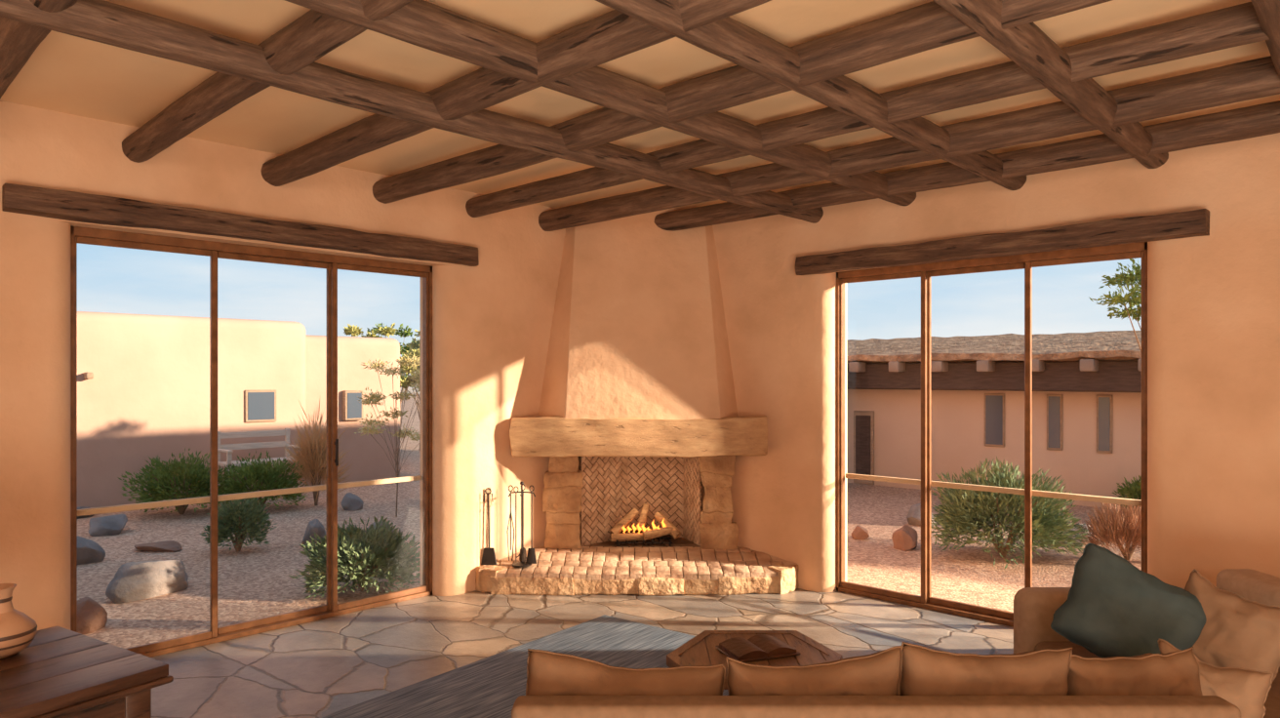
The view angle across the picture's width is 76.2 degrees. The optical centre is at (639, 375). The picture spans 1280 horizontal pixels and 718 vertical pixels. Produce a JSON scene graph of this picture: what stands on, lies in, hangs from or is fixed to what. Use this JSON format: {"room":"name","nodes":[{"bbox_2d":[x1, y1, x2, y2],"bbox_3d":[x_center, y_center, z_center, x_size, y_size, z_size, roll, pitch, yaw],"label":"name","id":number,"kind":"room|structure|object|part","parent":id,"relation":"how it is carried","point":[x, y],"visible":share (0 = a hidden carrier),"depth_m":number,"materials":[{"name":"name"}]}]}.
{"room":"traditional dwelling","nodes":[
{"label":"traditional dwelling","id":0,"kind":"room"},
{"bbox_2d":[0,100,565,630],"bbox_3d":[-2.949,0.125,4.478,0.300,3.050,8.720,0,0,43],"label":"wall","id":1,"kind":"structure","parent":0,"point":[492,318],"depth_m":5.12,"materials":[{"name":"paint"}]},
{"bbox_2d":[0,0,78,98],"bbox_3d":[-0.486,-1.242,1.277,7.800,0.178,0.189,0,0,43],"label":"ceiling beam","id":2,"kind":"structure","parent":1,"relation":"attached to","point":[19,41],"depth_m":2.85,"materials":[{"name":"brown wood"}]},
{"bbox_2d":[1,182,478,266],"bbox_3d":[-2.170,-0.875,5.000,0.145,0.149,2.754,0,0,43],"label":"header beam","id":3,"kind":"structure","parent":1,"relation":"attached to","point":[18,199],"depth_m":4.66,"materials":[{"name":"brown wood"}]},
{"bbox_2d":[70,225,432,657],"bbox_3d":[-2.321,0.400,5.198,0.148,2.400,2.217,0,0,43],"label":"window frame","id":4,"kind":"structure","parent":1,"relation":"in","point":[215,251],"depth_m":5.07,"materials":[{"name":"brown wood"}]},
{"bbox_3d":[-2.798,0.410,4.654,0.030,2.320,0.727,0,0,44],"label":"panel","id":5,"kind":"part","parent":4,"relation":"part of","materials":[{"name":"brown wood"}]},
{"bbox_3d":[-2.364,0.752,5.239,0.030,0.035,2.177,0,0,44],"label":"guard rail","id":6,"kind":"part","parent":4,"relation":"part of","materials":[{"name":"brown wood"}]},
{"bbox_3d":[-2.327,0.410,5.203,0.030,2.320,0.759,0,0,44],"label":"panel","id":7,"kind":"part","parent":4,"relation":"part of","materials":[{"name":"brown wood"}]},
{"bbox_3d":[-2.020,0.510,5.433,0.033,0.180,0.016,0,0,44],"label":"handle","id":8,"kind":"part","parent":4,"relation":"part of","materials":[{"name":"black metal"}]},
{"bbox_3d":[-1.803,0.410,5.703,0.030,2.320,0.727,0,0,44],"label":"panel","id":9,"kind":"part","parent":4,"relation":"part of","materials":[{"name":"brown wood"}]},
{"bbox_2d":[121,0,413,162],"bbox_3d":[0.030,-1.239,1.820,7.800,0.159,0.172,0,0,43],"label":"ceiling beam","id":10,"kind":"structure","parent":1,"relation":"attached to","point":[314,34],"depth_m":3.31,"materials":[{"name":"brown wood"}]},
{"bbox_2d":[260,0,771,186],"bbox_3d":[0.541,-1.236,2.359,7.800,0.167,0.179,0,0,43],"label":"ceiling beam","id":11,"kind":"structure","parent":1,"relation":"attached to","point":[612,35],"depth_m":3.32,"materials":[{"name":"brown wood"}]},
{"bbox_2d":[372,0,1112,203],"bbox_3d":[1.052,-1.241,2.897,7.800,0.176,0.180,0,0,43],"label":"ceiling beam","id":12,"kind":"structure","parent":1,"relation":"attached to","point":[926,26],"depth_m":3.40,"materials":[{"name":"brown wood"}]},
{"bbox_2d":[465,0,1269,217],"bbox_3d":[1.543,-1.240,3.415,7.800,0.154,0.160,0,0,43],"label":"ceiling beam","id":13,"kind":"structure","parent":1,"relation":"attached to","point":[1236,25],"depth_m":3.53,"materials":[{"name":"brown wood"}]},
{"bbox_2d":[538,55,1279,231],"bbox_3d":[2.032,-1.238,3.930,7.800,0.172,0.177,0,0,43],"label":"ceiling beam","id":14,"kind":"structure","parent":1,"relation":"attached to","point":[1257,78],"depth_m":4.09,"materials":[{"name":"brown wood"}]},
{"bbox_2d":[654,100,1279,231],"bbox_3d":[2.519,-1.241,4.444,7.800,0.165,0.168,0,0,43],"label":"ceiling beam","id":15,"kind":"structure","parent":1,"relation":"attached to","point":[1263,119],"depth_m":4.63,"materials":[{"name":"brown wood"}]},
{"bbox_2d":[151,588,1013,717],"bbox_3d":[-0.042,1.630,1.774,8.000,0.060,8.400,0,0,43],"label":"floor","id":16,"kind":"structure","parent":0,"point":[319,668],"depth_m":5.03,"materials":[{"name":"grey stone"}]},
{"bbox_2d":[0,626,173,717],"bbox_3d":[-1.949,1.225,2.169,0.720,0.750,1.020,0,0,32],"label":"side table","id":17,"kind":"object","parent":16,"relation":"on","point":[62,672],"visible":1,"depth_m":2.34,"materials":[{"name":"brown wood"}]},
{"bbox_2d":[0,583,37,659],"bbox_3d":[-1.949,0.744,2.479,0.193,0.208,0.193,0,0,0],"label":"vase","id":18,"kind":"object","parent":17,"relation":"on","point":[18,630],"visible":1,"depth_m":2.46,"materials":[{"name":"brown ceramic"}]},
{"bbox_3d":[-1.949,0.895,2.169,0.720,0.020,1.020,0,0,32],"label":"moulding","id":19,"kind":"part","parent":17,"relation":"part of","materials":[{"name":"brown wood"}]},
{"bbox_3d":[-1.484,1.252,2.385,0.070,0.695,0.070,0,0,32],"label":"leg","id":20,"kind":"part","parent":17,"relation":"part of","materials":[{"name":"brown wood"}]},
{"bbox_2d":[320,614,728,717],"bbox_3d":[-0.307,1.592,3.267,2.500,0.014,3.500,0,0,37],"label":"rug","id":21,"kind":"object","parent":16,"relation":"on","point":[489,687],"visible":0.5,"depth_m":4.37,"materials":[{"name":"grey fabric"}]},
{"bbox_2d":[666,630,841,689],"bbox_3d":[0.480,1.380,3.463,0.740,0.411,0.610,0,0,0],"label":"coffee table","id":22,"kind":"object","parent":21,"relation":"on","point":[700,650],"visible":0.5,"depth_m":3.49,"materials":[{"name":"brown wood"}]},
{"bbox_2d":[715,634,800,662],"bbox_3d":[0.500,1.155,3.478,0.300,0.037,0.210,0,0,-20],"label":"open book","id":23,"kind":"object","parent":22,"relation":"on","point":[759,647],"visible":0.98,"depth_m":3.43,"materials":[{"name":"brown paper"}]},
{"bbox_2d":[511,568,1279,717],"bbox_3d":[1.275,1.239,3.029,3.250,0.690,1.660,0,0,0],"label":"sofa","id":24,"kind":"object","parent":21,"relation":"on","point":[1034,608],"visible":0.58,"depth_m":2.22,"materials":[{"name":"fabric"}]},
{"bbox_2d":[525,648,725,695],"bbox_3d":[-0.051,1.021,2.442,0.598,0.429,0.247,0,0,-7],"label":"cushion","id":25,"kind":"object","parent":24,"relation":"on","point":[548,673],"visible":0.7,"depth_m":2.38,"materials":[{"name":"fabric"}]},
{"bbox_2d":[725,645,902,695],"bbox_3d":[0.521,1.015,2.433,0.534,0.438,0.236,0,0,2],"label":"cushion","id":26,"kind":"object","parent":24,"relation":"on","point":[879,673],"visible":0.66,"depth_m":2.37,"materials":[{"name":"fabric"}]},
{"bbox_3d":[0.640,1.189,2.249,1.980,0.590,0.100,0,0,0],"label":"backrest","id":27,"kind":"part","parent":24,"relation":"part of","materials":[{"name":"fabric"}]},
{"bbox_2d":[898,641,1072,695],"bbox_3d":[1.015,1.005,2.438,0.521,0.439,0.240,0,0,0],"label":"cushion","id":28,"kind":"object","parent":24,"relation":"on","point":[925,671],"visible":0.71,"depth_m":2.37,"materials":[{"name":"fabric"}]},
{"bbox_3d":[2.240,1.234,3.759,1.000,0.500,0.200,0,0,0],"label":"arm","id":29,"kind":"part","parent":24,"relation":"part of","materials":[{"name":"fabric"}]},
{"bbox_2d":[1050,542,1206,658],"bbox_3d":[1.939,0.952,3.232,0.569,0.522,0.284,0,0,23],"label":"throw pillow","id":30,"kind":"object","parent":24,"relation":"on","point":[1112,607],"visible":0.77,"depth_m":3.18,"materials":[{"name":"fabric"}]},
{"bbox_2d":[1066,646,1202,695],"bbox_3d":[1.473,1.018,2.463,0.449,0.418,0.220,0,0,-2],"label":"cushion","id":31,"kind":"object","parent":24,"relation":"on","point":[1174,673],"visible":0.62,"depth_m":2.40,"materials":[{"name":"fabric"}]},
{"bbox_2d":[1034,640,1279,717],"bbox_3d":[2.215,1.229,2.976,0.950,0.110,1.345,0,0,0],"label":"seat cushion","id":32,"kind":"object","parent":24,"relation":"on","point":[1272,702],"depth_m":3.27,"materials":[{"name":"fabric"}]},
{"bbox_2d":[1157,638,1273,717],"bbox_3d":[1.867,1.062,2.692,0.201,0.308,0.342,0,0,-42],"label":"throw pillow","id":33,"kind":"object","parent":24,"relation":"on","point":[1248,690],"visible":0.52,"depth_m":2.60,"materials":[{"name":"beige fabric"}]},
{"bbox_2d":[1184,568,1279,681],"bbox_3d":[2.257,0.993,3.146,0.213,0.431,0.450,0,0,-38],"label":"throw pillow","id":34,"kind":"object","parent":24,"relation":"on","point":[1237,631],"visible":0.62,"depth_m":3.08,"materials":[{"name":"beige fabric"}]},
{"bbox_3d":[2.800,1.194,3.054,0.200,0.580,1.610,0,0,0],"label":"backrest","id":35,"kind":"part","parent":24,"relation":"part of","materials":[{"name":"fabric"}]},
{"bbox_2d":[476,208,799,596],"bbox_3d":[-0.022,0.120,6.624,2.444,2.960,1.405,0,0,0],"label":"fireplace","id":36,"kind":"object","parent":16,"relation":"on","point":[638,404],"depth_m":6.37,"materials":[{"name":"paint"}]},
{"bbox_2d":[480,487,496,564],"bbox_3d":[-1.129,1.131,6.117,0.120,0.574,0.031,0,0,0],"label":"shovel","id":37,"kind":"object","parent":36,"relation":"on","point":[489,556],"visible":1,"depth_m":6.11,"materials":[{"name":"black metal"}]},
{"bbox_3d":[-1.137,0.896,6.127,0.072,0.105,0.010,0,0,0],"label":"handle","id":38,"kind":"part","parent":37,"relation":"part of","materials":[{"name":"black metal"}]},
{"bbox_3d":[-1.129,1.353,6.108,0.120,0.130,0.012,0,0,0],"label":"blade","id":39,"kind":"part","parent":37,"relation":"part of","materials":[{"name":"black metal"}]},
{"bbox_2d":[508,481,535,566],"bbox_3d":[-0.885,1.105,6.117,0.152,0.625,0.150,0,0,-45],"label":"stand","id":40,"kind":"object","parent":36,"relation":"on","point":[516,564],"visible":0.95,"depth_m":6.11,"materials":[{"name":"black metal"}]},
{"bbox_2d":[506,484,514,560],"bbox_3d":[-0.970,1.104,6.117,0.058,0.568,0.009,0,0,0],"label":"tongs","id":41,"kind":"object","parent":40,"relation":"hanging from","point":[510,515],"visible":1,"depth_m":6.11,"materials":[{"name":"black metal"}]},
{"bbox_2d":[513,486,519,560],"bbox_3d":[-0.912,1.104,6.052,0.052,0.568,0.009,0,0,0],"label":"poker","id":42,"kind":"object","parent":40,"relation":"hanging from","point":[514,487],"visible":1,"depth_m":6.05,"materials":[{"name":"black metal"}]},
{"bbox_2d":[519,484,526,561],"bbox_3d":[-0.884,1.111,6.177,0.060,0.582,0.058,0,0,0],"label":"brush","id":43,"kind":"object","parent":40,"relation":"hanging from","point":[524,548],"visible":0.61,"depth_m":6.17,"materials":[{"name":"black metal"}]},
{"bbox_2d":[525,485,536,563],"bbox_3d":[-0.810,1.111,6.098,0.080,0.582,0.028,0,0,0],"label":"shovel","id":44,"kind":"object","parent":40,"relation":"hanging from","point":[531,557],"visible":1,"depth_m":6.09,"materials":[{"name":"black metal"}]},
{"bbox_3d":[-0.810,1.345,6.092,0.080,0.115,0.017,0,0,0],"label":"blade","id":45,"kind":"part","parent":44,"relation":"part of","materials":[{"name":"black metal"}]},
{"bbox_2d":[610,532,643,541],"bbox_3d":[-0.075,1.301,6.566,0.313,0.066,0.066,0,0,-5],"label":"log","id":46,"kind":"object","parent":36,"relation":"on","point":[614,537],"visible":0.92,"depth_m":6.54,"materials":[{"name":"brown wood"}]},
{"bbox_2d":[609,508,639,533],"bbox_3d":[-0.124,1.191,6.631,0.251,0.221,0.075,0,0,-25],"label":"log","id":47,"kind":"object","parent":46,"relation":"on","point":[618,528],"visible":0.98,"depth_m":6.61,"materials":[{"name":"brown wood"}]},
{"bbox_2d":[622,520,666,533],"bbox_3d":[0.035,1.211,6.584,0.363,0.121,0.081,0,0,0],"label":"flames","id":48,"kind":"object","parent":46,"relation":"on","point":[662,523],"visible":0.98,"depth_m":6.58,"materials":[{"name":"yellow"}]},
{"bbox_2d":[538,208,738,418],"bbox_3d":[0.011,-0.510,6.512,1.282,1.700,1.274,0,0,-43],"label":"hood","id":49,"kind":"object","parent":36,"relation":"attached to","point":[639,330],"depth_m":6.41,"materials":[{"name":"paint"}]},
{"bbox_2d":[610,530,672,537],"bbox_3d":[0.035,1.301,6.681,0.551,0.066,0.066,0,0,-3],"label":"log","id":50,"kind":"object","parent":36,"relation":"on","point":[625,532],"visible":0.25,"depth_m":6.66,"materials":[{"name":"brown wood"}]},
{"bbox_2d":[636,503,649,531],"bbox_3d":[0.022,1.155,6.647,0.064,0.224,0.147,0,0,38],"label":"log","id":51,"kind":"object","parent":50,"relation":"on","point":[642,519],"visible":0.93,"depth_m":6.63,"materials":[{"name":"brown wood"}]},
{"bbox_3d":[0.030,1.334,6.617,0.460,0.055,0.268,0,0,0],"label":"fire grate","id":52,"kind":"part","parent":36,"relation":"part of","materials":[{"name":"black metal"}]},
{"bbox_2d":[618,538,671,545],"bbox_3d":[0.033,1.342,6.617,0.439,0.024,0.254,0,0,0],"label":"embers","id":53,"kind":"object","parent":36,"relation":"in","point":[659,540],"visible":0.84,"depth_m":6.58,"materials":[{"name":"brown wood"}]},
{"bbox_2d":[642,525,675,540],"bbox_3d":[0.156,1.265,6.566,0.272,0.101,0.068,0,0,-18],"label":"log","id":54,"kind":"object","parent":36,"relation":"on","point":[652,534],"visible":1,"depth_m":6.54,"materials":[{"name":"brown wood"}]},
{"bbox_2d":[653,511,681,539],"bbox_3d":[0.224,1.215,6.635,0.246,0.215,0.075,0,0,32],"label":"log","id":55,"kind":"object","parent":36,"relation":"on","point":[659,515],"visible":0.93,"depth_m":6.61,"materials":[{"name":"brown wood"}]},
{"bbox_2d":[77,394,1141,648],"bbox_3d":[10.273,1.710,18.455,120.000,0.100,110.000,0,0,43],"label":"ground","id":56,"kind":"structure","parent":0,"point":[254,581],"depth_m":7.25,"materials":[{"name":"beige gravel"}]},
{"bbox_2d":[77,506,94,519],"bbox_3d":[-6.539,1.610,9.567,0.226,0.176,0.261,0,0,36],"label":"boulder","id":57,"kind":"object","parent":56,"relation":"on","point":[78,507],"visible":0.34,"depth_m":9.51,"materials":[{"name":"grey stone"}]},
{"bbox_2d":[77,535,105,564],"bbox_3d":[-4.947,1.572,7.232,0.234,0.329,0.345,0,0,41],"label":"boulder","id":58,"kind":"object","parent":56,"relation":"on","point":[89,551],"visible":0.51,"depth_m":7.20,"materials":[{"name":"grey stone"}]},
{"bbox_2d":[77,596,107,634],"bbox_3d":[-3.620,1.598,5.308,0.274,0.294,0.223,0,0,-41],"label":"boulder","id":59,"kind":"object","parent":56,"relation":"on","point":[92,617],"visible":0.61,"depth_m":5.28,"materials":[{"name":"brown stone"}]},
{"bbox_2d":[88,514,127,536],"bbox_3d":[-5.614,1.604,8.620,0.361,0.265,0.393,0,0,-16],"label":"boulder","id":60,"kind":"object","parent":56,"relation":"on","point":[111,525],"visible":0.88,"depth_m":8.49,"materials":[{"name":"grey stone"}]},
{"bbox_2d":[105,560,188,603],"bbox_3d":[-3.752,1.585,6.228,0.345,0.367,0.621,0,0,33],"label":"boulder","id":61,"kind":"object","parent":56,"relation":"on","point":[132,581],"visible":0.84,"depth_m":6.09,"materials":[{"name":"grey stone"}]},
{"bbox_2d":[134,540,181,552],"bbox_3d":[-4.589,1.635,7.788,0.420,0.108,0.348,0,0,-20],"label":"boulder","id":62,"kind":"object","parent":56,"relation":"on","point":[168,545],"visible":0.98,"depth_m":7.69,"materials":[{"name":"brown stone"}]},
{"bbox_2d":[117,448,235,514],"bbox_3d":[-5.480,1.271,9.805,1.284,0.793,1.098,0,0,10],"label":"shrub","id":63,"kind":"object","parent":56,"relation":"on","point":[159,478],"visible":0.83,"depth_m":9.59,"materials":[{"name":"green plant"}]},
{"bbox_2d":[77,311,399,508],"bbox_3d":[-10.503,0.580,8.910,4.000,2.760,15.550,0,0,43],"label":"building","id":64,"kind":"object","parent":56,"relation":"on","point":[143,380],"visible":0.6,"depth_m":11.05,"materials":[{"name":"beige paint"}]},
{"bbox_3d":[-6.787,0.000,10.050,0.180,0.080,0.080,0,0,44],"label":"roof spout","id":65,"kind":"part","parent":64,"relation":"part of","materials":[{"name":"brown wood"}]},
{"bbox_3d":[-5.378,0.430,11.590,0.025,0.390,0.363,0,0,44],"label":"pane","id":66,"kind":"part","parent":64,"relation":"part of","materials":[{"name":"blue"}]},
{"bbox_3d":[-4.412,0.460,12.608,0.025,0.390,0.234,0,0,44],"label":"pane","id":67,"kind":"part","parent":64,"relation":"part of","materials":[{"name":"blue"}]},
{"bbox_2d":[199,491,278,552],"bbox_3d":[-3.802,1.381,7.710,0.618,0.568,0.597,0,0,42],"label":"shrub","id":68,"kind":"object","parent":56,"relation":"on","point":[238,518],"visible":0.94,"depth_m":7.62,"materials":[{"name":"green plant"}]},
{"bbox_2d":[206,449,308,509],"bbox_3d":[-4.670,1.302,10.135,1.232,0.734,1.130,0,0,0],"label":"shrub","id":69,"kind":"object","parent":56,"relation":"on","point":[265,473],"visible":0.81,"depth_m":9.97,"materials":[{"name":"green plant"}]},
{"bbox_2d":[217,428,302,503],"bbox_3d":[-5.136,1.200,11.020,0.460,0.920,1.000,0,0,43],"label":"garden bench","id":70,"kind":"object","parent":56,"relation":"on","point":[227,448],"visible":0.48,"depth_m":11.08,"materials":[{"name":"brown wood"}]},
{"bbox_3d":[-5.598,1.200,10.831,0.050,0.920,0.050,0,0,44],"label":"leg","id":71,"kind":"part","parent":70,"relation":"part of","materials":[{"name":"brown wood"}]},
{"bbox_3d":[-5.449,0.985,10.690,0.460,0.030,0.060,0,0,44],"label":"armrest","id":72,"kind":"part","parent":70,"relation":"part of","materials":[{"name":"brown wood"}]},
{"bbox_3d":[-5.315,1.330,10.563,0.050,0.660,0.050,0,0,44],"label":"leg","id":73,"kind":"part","parent":70,"relation":"part of","materials":[{"name":"brown wood"}]},
{"bbox_3d":[-5.285,0.880,11.161,0.030,0.240,1.000,0,0,44],"label":"backrest","id":74,"kind":"part","parent":70,"relation":"part of","materials":[{"name":"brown wood"}]},
{"bbox_3d":[-5.118,1.160,11.003,0.370,0.040,1.000,0,0,44],"label":"seat","id":75,"kind":"part","parent":70,"relation":"part of","materials":[{"name":"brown wood"}]},
{"bbox_3d":[-4.965,1.200,11.499,0.050,0.920,0.050,0,0,44],"label":"leg","id":76,"kind":"part","parent":70,"relation":"part of","materials":[{"name":"brown wood"}]},
{"bbox_2d":[301,518,326,545],"bbox_3d":[-3.203,1.558,8.034,0.237,0.297,0.280,0,0,-25],"label":"boulder","id":77,"kind":"object","parent":56,"relation":"on","point":[315,526],"visible":0.6,"depth_m":7.95,"materials":[{"name":"grey stone"}]},
{"bbox_2d":[280,400,356,505],"bbox_3d":[-4.138,0.954,10.437,1.075,1.418,0.889,0,0,0],"label":"grass tuft","id":78,"kind":"object","parent":56,"relation":"on","point":[312,458],"visible":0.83,"depth_m":10.34,"materials":[{"name":"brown plant"}]},
{"bbox_2d":[340,492,363,511],"bbox_3d":[-3.569,1.583,10.126,0.270,0.256,0.213,0,0,-7],"label":"boulder","id":79,"kind":"object","parent":56,"relation":"on","point":[350,501],"visible":0.84,"depth_m":10.06,"materials":[{"name":"grey stone"}]},
{"bbox_2d":[288,515,419,599],"bbox_3d":[-2.128,1.376,6.290,1.075,0.584,0.940,0,0,0],"label":"shrub","id":80,"kind":"object","parent":56,"relation":"on","point":[362,549],"visible":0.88,"depth_m":6.12,"materials":[{"name":"green plant"}]},
{"bbox_2d":[343,322,398,337],"bbox_3d":[-6.202,0.213,18.998,1.242,2.898,1.375,0,0,0],"label":"tree","id":81,"kind":"object","parent":56,"relation":"on","point":[353,330],"visible":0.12,"depth_m":18.85,"materials":[{"name":"green plant"}]},
{"bbox_2d":[364,520,393,535],"bbox_3d":[-2.727,1.618,8.517,0.327,0.181,0.207,0,0,8],"label":"boulder","id":82,"kind":"object","parent":56,"relation":"on","point":[374,523],"visible":0.13,"depth_m":8.50,"materials":[{"name":"grey stone"}]},
{"bbox_2d":[354,352,419,517],"bbox_3d":[-2.814,0.689,9.603,1.006,1.942,0.721,0,0,-10],"label":"tree","id":83,"kind":"object","parent":56,"relation":"on","point":[415,362],"visible":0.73,"depth_m":9.59,"materials":[{"name":"green plant"}]},
{"bbox_2d":[366,322,419,410],"bbox_3d":[-6.716,0.086,22.987,1.726,3.153,1.864,0,0,0],"label":"tree","id":84,"kind":"object","parent":56,"relation":"on","point":[405,333],"visible":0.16,"depth_m":22.99,"materials":[{"name":"green plant"}]},
{"bbox_2d":[400,329,419,417],"bbox_3d":[-4.846,0.265,18.049,1.420,2.795,1.157,0,0,40],"label":"tree","id":85,"kind":"object","parent":56,"relation":"on","point":[416,344],"visible":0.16,"depth_m":17.90,"materials":[{"name":"green plant"}]},
{"bbox_2d":[851,524,869,540],"bbox_3d":[2.237,1.613,8.323,0.170,0.180,0.201,0,0,0],"label":"boulder","id":86,"kind":"object","parent":56,"relation":"on","point":[860,533],"visible":0.84,"depth_m":8.24,"materials":[{"name":"brown stone"}]},
{"bbox_2d":[891,524,918,551],"bbox_3d":[2.570,1.579,7.853,0.247,0.279,0.232,0,0,-33],"label":"boulder","id":87,"kind":"object","parent":56,"relation":"on","point":[904,539],"visible":0.83,"depth_m":7.78,"materials":[{"name":"brown stone"}]},
{"bbox_2d":[906,502,935,526],"bbox_3d":[3.134,1.581,9.066,0.302,0.329,0.246,0,0,32],"label":"boulder","id":88,"kind":"object","parent":56,"relation":"on","point":[913,517],"visible":0.47,"depth_m":9.03,"materials":[{"name":"stone"}]},
{"bbox_2d":[847,331,1141,509],"bbox_3d":[5.974,0.572,12.402,9.356,2.576,4.700,0,0,43],"label":"building","id":89,"kind":"object","parent":56,"relation":"on","point":[1087,386],"visible":0.41,"depth_m":11.05,"materials":[{"name":"paint"}]},
{"bbox_3d":[3.407,1.085,12.466,0.247,0.950,0.020,0,0,44],"label":"door slat panel","id":90,"kind":"part","parent":89,"relation":"part of","materials":[{"name":"brown wood"}]},
{"bbox_3d":[3.431,1.100,12.492,0.327,1.120,0.070,0,0,44],"label":"door","id":91,"kind":"part","parent":89,"relation":"part of","materials":[{"name":"brown wood"}]},
{"bbox_3d":[4.829,0.605,11.136,0.223,0.670,0.012,0,0,44],"label":"pane","id":92,"kind":"part","parent":89,"relation":"part of","materials":[{"name":"grey glass"}]},
{"bbox_3d":[5.383,0.605,10.611,0.139,0.670,0.012,0,0,44],"label":"pane","id":93,"kind":"part","parent":89,"relation":"part of","materials":[{"name":"grey glass"}]},
{"bbox_3d":[5.804,0.605,10.211,0.125,0.670,0.012,0,0,44],"label":"pane","id":94,"kind":"part","parent":89,"relation":"part of","materials":[{"name":"grey glass"}]},
{"bbox_2d":[930,456,1090,568],"bbox_3d":[3.296,1.195,7.473,1.495,0.945,1.381,0,0,0],"label":"shrub","id":95,"kind":"object","parent":56,"relation":"on","point":[971,511],"visible":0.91,"depth_m":7.23,"materials":[{"name":"green plant"}]},
{"bbox_2d":[1066,523,1106,547],"bbox_3d":[4.363,1.591,8.021,0.426,0.268,0.330,0,0,-25],"label":"boulder","id":96,"kind":"object","parent":56,"relation":"on","point":[1075,529],"visible":0.09,"depth_m":7.93,"materials":[{"name":"grey stone"}]},
{"bbox_2d":[1066,495,1141,560],"bbox_3d":[4.390,1.358,7.323,0.970,0.619,0.952,0,0,-24],"label":"shrub","id":97,"kind":"object","parent":56,"relation":"on","point":[1124,528],"visible":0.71,"depth_m":7.27,"materials":[{"name":"brown plant"}]},
{"bbox_2d":[1089,258,1141,353],"bbox_3d":[4.848,0.263,7.130,1.699,2.799,1.397,0,0,0],"label":"tree","id":98,"kind":"object","parent":56,"relation":"on","point":[1136,299],"visible":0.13,"depth_m":7.39,"materials":[{"name":"green plant"}]},
{"bbox_2d":[1112,475,1141,510],"bbox_3d":[5.870,1.383,9.455,0.744,0.566,0.683,0,0,0],"label":"shrub","id":99,"kind":"object","parent":56,"relation":"on","point":[1134,489],"visible":0.25,"depth_m":9.43,"materials":[{"name":"green plant"}]},
{"bbox_2d":[0,0,1279,208],"bbox_3d":[-0.038,-1.380,1.647,7.820,0.040,8.220,0,0,43],"label":"ceiling","id":100,"kind":"structure","parent":0,"point":[65,73],"depth_m":3.68,"materials":[{"name":"paint"}]},
{"bbox_2d":[712,132,1279,592],"bbox_3d":[2.967,0.125,4.668,8.020,3.050,0.300,0,0,43],"label":"wall","id":101,"kind":"structure","parent":0,"point":[1214,300],"depth_m":4.59,"materials":[{"name":"paint"}]},
{"bbox_2d":[0,0,823,223],"bbox_3d":[-1.485,-1.200,3.116,0.166,0.152,8.200,0,0,43],"label":"ceiling beam","id":102,"kind":"structure","parent":101,"relation":"attached to","point":[103,21],"depth_m":3.35,"materials":[{"name":"brown wood"}]},
{"bbox_2d":[284,0,916,205],"bbox_3d":[-0.970,-1.229,2.628,0.163,0.156,8.200,0,0,43],"label":"ceiling beam","id":103,"kind":"structure","parent":101,"relation":"attached to","point":[422,23],"depth_m":3.32,"materials":[{"name":"brown wood"}]},
{"bbox_2d":[595,0,1026,190],"bbox_3d":[-0.456,-1.220,2.140,0.154,0.150,8.200,0,0,43],"label":"ceiling beam","id":104,"kind":"structure","parent":101,"relation":"attached to","point":[728,38],"depth_m":3.21,"materials":[{"name":"brown wood"}]},
{"bbox_2d":[836,241,1147,626],"bbox_3d":[2.233,0.415,5.429,2.014,2.370,0.135,0,0,43],"label":"window frame","id":105,"kind":"structure","parent":101,"relation":"in","point":[1029,260],"depth_m":5.59,"materials":[{"name":"brown wood"}]},
{"bbox_3d":[1.734,0.425,5.855,0.659,2.290,0.030,0,0,44],"label":"panel","id":106,"kind":"part","parent":105,"relation":"part of","materials":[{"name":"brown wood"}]},
{"bbox_3d":[2.234,0.425,5.430,0.691,2.290,0.030,0,0,44],"label":"panel","id":107,"kind":"part","parent":105,"relation":"part of","materials":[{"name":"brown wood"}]},
{"bbox_3d":[2.269,0.752,5.468,1.974,0.035,0.030,0,0,44],"label":"guard rail","id":108,"kind":"part","parent":105,"relation":"part of","materials":[{"name":"brown wood"}]},
{"bbox_3d":[2.684,0.425,4.953,0.659,2.290,0.030,0,0,44],"label":"panel","id":109,"kind":"part","parent":105,"relation":"part of","materials":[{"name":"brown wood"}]},
{"bbox_2d":[795,208,1209,275],"bbox_3d":[2.103,-0.813,5.203,2.531,0.144,0.145,0,0,43],"label":"header beam","id":110,"kind":"structure","parent":101,"relation":"attached to","point":[1195,223],"depth_m":4.94,"materials":[{"name":"brown wood"}]},
{"bbox_2d":[932,0,1168,168],"bbox_3d":[0.091,-1.219,1.621,0.153,0.141,8.200,0,0,43],"label":"ceiling beam","id":111,"kind":"structure","parent":101,"relation":"attached to","point":[1026,45],"depth_m":3.13,"materials":[{"name":"brown wood"}]},
{"bbox_2d":[1250,0,1279,77],"bbox_3d":[0.620,-1.218,1.119,0.164,0.154,8.200,0,0,43],"label":"ceiling beam","id":112,"kind":"structure","parent":101,"relation":"attached to","point":[1267,12],"depth_m":2.67,"materials":[{"name":"brown wood"}]}
]}

